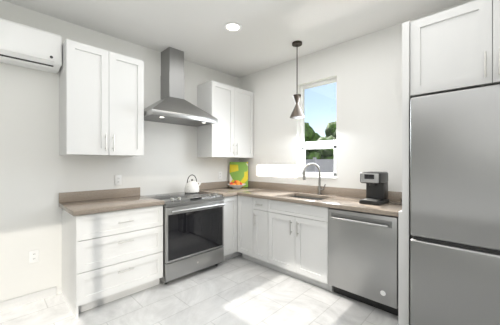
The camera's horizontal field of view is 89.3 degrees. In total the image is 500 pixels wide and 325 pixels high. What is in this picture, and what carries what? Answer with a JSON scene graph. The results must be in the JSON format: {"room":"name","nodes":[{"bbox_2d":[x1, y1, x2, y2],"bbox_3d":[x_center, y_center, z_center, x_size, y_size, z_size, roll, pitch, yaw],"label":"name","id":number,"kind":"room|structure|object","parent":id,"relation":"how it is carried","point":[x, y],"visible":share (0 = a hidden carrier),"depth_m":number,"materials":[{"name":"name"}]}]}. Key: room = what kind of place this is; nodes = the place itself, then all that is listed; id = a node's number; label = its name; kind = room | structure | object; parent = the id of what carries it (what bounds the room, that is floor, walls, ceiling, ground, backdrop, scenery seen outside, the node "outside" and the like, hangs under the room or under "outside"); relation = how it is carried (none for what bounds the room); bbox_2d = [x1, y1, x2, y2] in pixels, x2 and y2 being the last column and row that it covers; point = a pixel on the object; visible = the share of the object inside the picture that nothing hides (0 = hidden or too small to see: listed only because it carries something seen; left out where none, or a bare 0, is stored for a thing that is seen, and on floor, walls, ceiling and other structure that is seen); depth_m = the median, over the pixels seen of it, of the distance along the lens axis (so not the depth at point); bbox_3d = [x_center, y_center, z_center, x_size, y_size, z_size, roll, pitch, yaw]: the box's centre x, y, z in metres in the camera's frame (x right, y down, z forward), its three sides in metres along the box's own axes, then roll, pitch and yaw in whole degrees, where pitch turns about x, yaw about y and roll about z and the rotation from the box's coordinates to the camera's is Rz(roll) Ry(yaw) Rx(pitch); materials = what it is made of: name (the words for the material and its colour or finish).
{"room":"kitchen","nodes":[
{"label":"kitchen","id":0,"kind":"room"},
{"bbox_2d":[0,0,238,301],"bbox_3d":[-2.263,-0.062,2.316,0.150,2.775,6.100,0,0,44],"label":"wall","id":1,"kind":"structure","parent":0,"point":[38,173],"depth_m":2.51,"materials":[{"name":"white paint"}]},
{"bbox_2d":[0,287,55,311],"bbox_3d":[-3.080,1.284,1.361,0.013,0.085,3.270,0,0,44],"label":"baseboard","id":2,"kind":"structure","parent":1,"relation":"attached to","point":[25,299],"depth_m":2.37,"materials":[{"name":"white"}]},
{"bbox_2d":[0,18,61,73],"bbox_3d":[-2.174,-1.049,2.142,0.214,0.320,0.917,0,0,44],"label":"air conditioner","id":3,"kind":"object","parent":1,"relation":"attached to","point":[22,45],"depth_m":2.25,"materials":[{"name":"white plastic"}]},
{"bbox_2d":[29,249,38,263],"bbox_3d":[-2.058,0.895,2.410,0.009,0.116,0.072,0,0,44],"label":"electrical outlet","id":4,"kind":"object","parent":1,"relation":"attached to","point":[33,256],"visible":1,"depth_m":2.41,"materials":[{"name":"white plastic"}]},
{"bbox_2d":[59,39,143,155],"bbox_3d":[-1.539,-0.603,2.670,0.385,1.057,0.710,0,0,44],"label":"upper cabinet","id":5,"kind":"object","parent":1,"relation":"attached to","point":[101,102],"visible":1,"depth_m":2.51,"materials":[{"name":"white wood"}]},
{"bbox_2d":[115,175,121,184],"bbox_3d":[-1.534,0.205,2.946,0.009,0.116,0.072,0,0,44],"label":"outlet","id":6,"kind":"object","parent":1,"relation":"attached to","point":[118,179],"visible":1,"depth_m":2.95,"materials":[{"name":"white plastic"}]},
{"bbox_2d":[144,47,217,126],"bbox_3d":[-0.923,-0.983,3.222,0.497,0.929,0.900,0,0,44],"label":"range hood","id":7,"kind":"object","parent":1,"relation":"attached to","point":[172,106],"visible":0.88,"depth_m":3.20,"materials":[{"name":"silver metal"}]},
{"bbox_2d":[197,81,252,157],"bbox_3d":[-0.346,-0.605,3.894,0.385,1.057,0.838,0,0,44],"label":"upper cabinet","id":8,"kind":"object","parent":1,"relation":"attached to","point":[229,134],"visible":0.98,"depth_m":3.71,"materials":[{"name":"white wood"}]},
{"bbox_2d":[0,254,398,324],"bbox_3d":[-0.527,1.377,0.624,5.000,0.100,6.100,0,0,44],"label":"floor","id":9,"kind":"structure","parent":0,"point":[238,290],"depth_m":2.33,"materials":[{"name":"tile"}]},
{"bbox_2d":[62,205,162,318],"bbox_3d":[-1.403,0.887,2.618,0.655,0.877,0.781,0,0,44],"label":"base cabinet","id":10,"kind":"object","parent":9,"relation":"on","point":[110,256],"visible":0.96,"depth_m":2.37,"materials":[{"name":"white wood"}]},
{"bbox_2d":[59,187,164,215],"bbox_3d":[-1.415,0.375,2.612,0.645,0.140,0.807,0,0,44],"label":"countertop","id":11,"kind":"structure","parent":10,"relation":"on","point":[78,203],"depth_m":2.60,"materials":[{"name":"beige stone"}]},
{"bbox_2d":[145,191,224,283],"bbox_3d":[-0.821,0.856,3.155,0.721,0.937,0.795,0,0,44],"label":"range oven","id":12,"kind":"object","parent":9,"relation":"on","point":[193,232],"visible":0.79,"depth_m":2.90,"materials":[{"name":"silver metal"}]},
{"bbox_2d":[185,175,201,192],"bbox_3d":[-0.764,0.285,3.445,0.196,0.246,0.256,0,0,44],"label":"kettle","id":13,"kind":"object","parent":12,"relation":"on","point":[191,186],"visible":1,"depth_m":3.36,"materials":[{"name":"ceramic"}]},
{"bbox_2d":[223,195,241,260],"bbox_3d":[-0.274,0.885,3.803,0.617,0.877,0.888,0,0,44],"label":"base cabinet","id":14,"kind":"object","parent":9,"relation":"on","point":[230,228],"visible":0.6,"depth_m":3.39,"materials":[{"name":"white wood"}]},
{"bbox_2d":[237,195,333,290],"bbox_3d":[0.506,0.886,3.205,1.329,0.877,0.655,0,0,44],"label":"base cabinet","id":15,"kind":"object","parent":9,"relation":"on","point":[289,238],"visible":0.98,"depth_m":2.91,"materials":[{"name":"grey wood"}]},
{"bbox_2d":[198,181,401,216],"bbox_3d":[0.428,0.471,3.117,2.579,0.332,0.889,0,0,44],"label":"countertop","id":16,"kind":"structure","parent":15,"relation":"on","point":[341,198],"depth_m":3.10,"materials":[{"name":"beige stone"}]},
{"bbox_2d":[227,180,245,188],"bbox_3d":[-0.208,0.339,3.930,0.300,0.128,0.300,0,0,44],"label":"fruit bowl","id":17,"kind":"object","parent":16,"relation":"on","point":[236,184],"visible":1,"depth_m":3.87,"materials":[{"name":"white ceramic"}]},
{"bbox_2d":[229,162,247,186],"bbox_3d":[-0.182,0.196,4.110,0.300,0.410,0.016,0,-6,-1],"label":"picture","id":18,"kind":"object","parent":16,"relation":"on","point":[238,171],"visible":0.9,"depth_m":4.11},
{"bbox_2d":[303,163,325,194],"bbox_3d":[0.812,0.205,3.166,0.236,0.398,0.204,0,0,44],"label":"faucet","id":19,"kind":"object","parent":16,"relation":"on","point":[319,179],"visible":0.94,"depth_m":3.18,"materials":[{"name":"silver metal"}]},
{"bbox_2d":[359,171,401,205],"bbox_3d":[1.343,0.249,2.517,0.354,0.310,0.403,0,0,44],"label":"coffee maker","id":20,"kind":"object","parent":16,"relation":"on","point":[376,188],"visible":0.94,"depth_m":2.48,"materials":[{"name":"black plastic"}]},
{"bbox_2d":[328,208,397,315],"bbox_3d":[1.196,0.888,2.508,0.620,0.875,0.676,0,0,44],"label":"dishwasher","id":21,"kind":"object","parent":9,"relation":"on","point":[362,257],"visible":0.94,"depth_m":2.27,"materials":[{"name":"silver metal"}]},
{"bbox_2d":[398,21,411,324],"bbox_3d":[1.467,0.097,2.276,0.074,2.457,0.642,0,0,44],"label":"cabinet end panel","id":22,"kind":"object","parent":9,"relation":"on","point":[404,236],"visible":0.33,"depth_m":2.04,"materials":[{"name":"white wood"}]},
{"bbox_2d":[410,84,499,324],"bbox_3d":[1.779,0.415,1.856,0.910,1.822,0.755,0,0,44],"label":"refrigerator","id":23,"kind":"object","parent":9,"relation":"on","point":[455,207],"visible":1,"depth_m":1.71,"materials":[{"name":"grey metal"}]},
{"bbox_2d":[3,0,466,77],"bbox_3d":[-0.527,-1.508,0.621,5.000,0.120,6.100,0,0,44],"label":"ceiling","id":24,"kind":"structure","parent":0,"point":[263,38],"depth_m":2.62,"materials":[{"name":"white paint"}]},
{"bbox_2d":[224,22,241,31],"bbox_3d":[-0.182,-1.445,2.703,0.190,0.007,0.190,0,0,44],"label":"recessed light","id":25,"kind":"object","parent":24,"relation":"in","point":[232,26],"visible":1,"depth_m":2.69,"materials":[{"name":"white plastic"}]},
{"bbox_2d":[290,41,303,118],"bbox_3d":[0.570,-0.997,3.065,0.180,0.904,0.180,0,0,44],"label":"pendant light","id":26,"kind":"object","parent":24,"relation":"hanging from","point":[296,113],"visible":1,"depth_m":3.04,"materials":[{"name":"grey metal"}]},
{"bbox_2d":[239,0,474,191],"bbox_3d":[1.604,-0.062,2.700,4.850,2.775,0.150,0,0,44],"label":"wall","id":27,"kind":"structure","parent":0,"point":[365,71],"depth_m":3.03,"materials":[{"name":"white paint"}]},
{"bbox_2d":[297,176,336,178],"bbox_3d":[0.878,0.194,3.338,0.576,0.019,0.073,0,0,44],"label":"window sill","id":28,"kind":"structure","parent":27,"relation":"attached to","point":[317,177],"depth_m":3.29,"materials":[{"name":"white plastic"}]},
{"bbox_2d":[300,78,336,176],"bbox_3d":[0.930,-0.436,3.391,0.576,1.276,0.072,0,0,44],"label":"window","id":29,"kind":"structure","parent":27,"relation":"in","point":[317,144],"depth_m":3.42,"materials":[{"name":"white plastic"}]},
{"bbox_2d":[410,0,499,97],"bbox_3d":[1.833,-0.834,1.909,0.958,0.595,0.655,0,0,44],"label":"upper cabinet","id":30,"kind":"object","parent":27,"relation":"attached to","point":[457,48],"visible":1,"depth_m":1.84,"materials":[{"name":"white wood"}]},
{"label":"outside","id":31,"kind":"structure","parent":0,"visible":0},
{"bbox_3d":[7.869,1.530,7.801,34.700,0.180,43.800,0,0,44],"label":"ground","id":32,"kind":"structure","parent":31,"visible":0},
{"bbox_2d":[305,157,333,172],"bbox_3d":[3.854,0.641,6.269,15.090,1.600,0.120,0,0,44],"label":"fence","id":33,"kind":"object","parent":32,"relation":"on","point":[324,164],"depth_m":7.86,"materials":[{"name":"grey wood"}]},
{"bbox_2d":[305,121,335,158],"bbox_3d":[5.839,-0.540,9.883,12.614,4.138,5.578,0,0,44],"label":"trees","id":34,"kind":"object","parent":32,"relation":"on","point":[316,153],"depth_m":10.43,"materials":[{"name":"green plant"}]}
]}

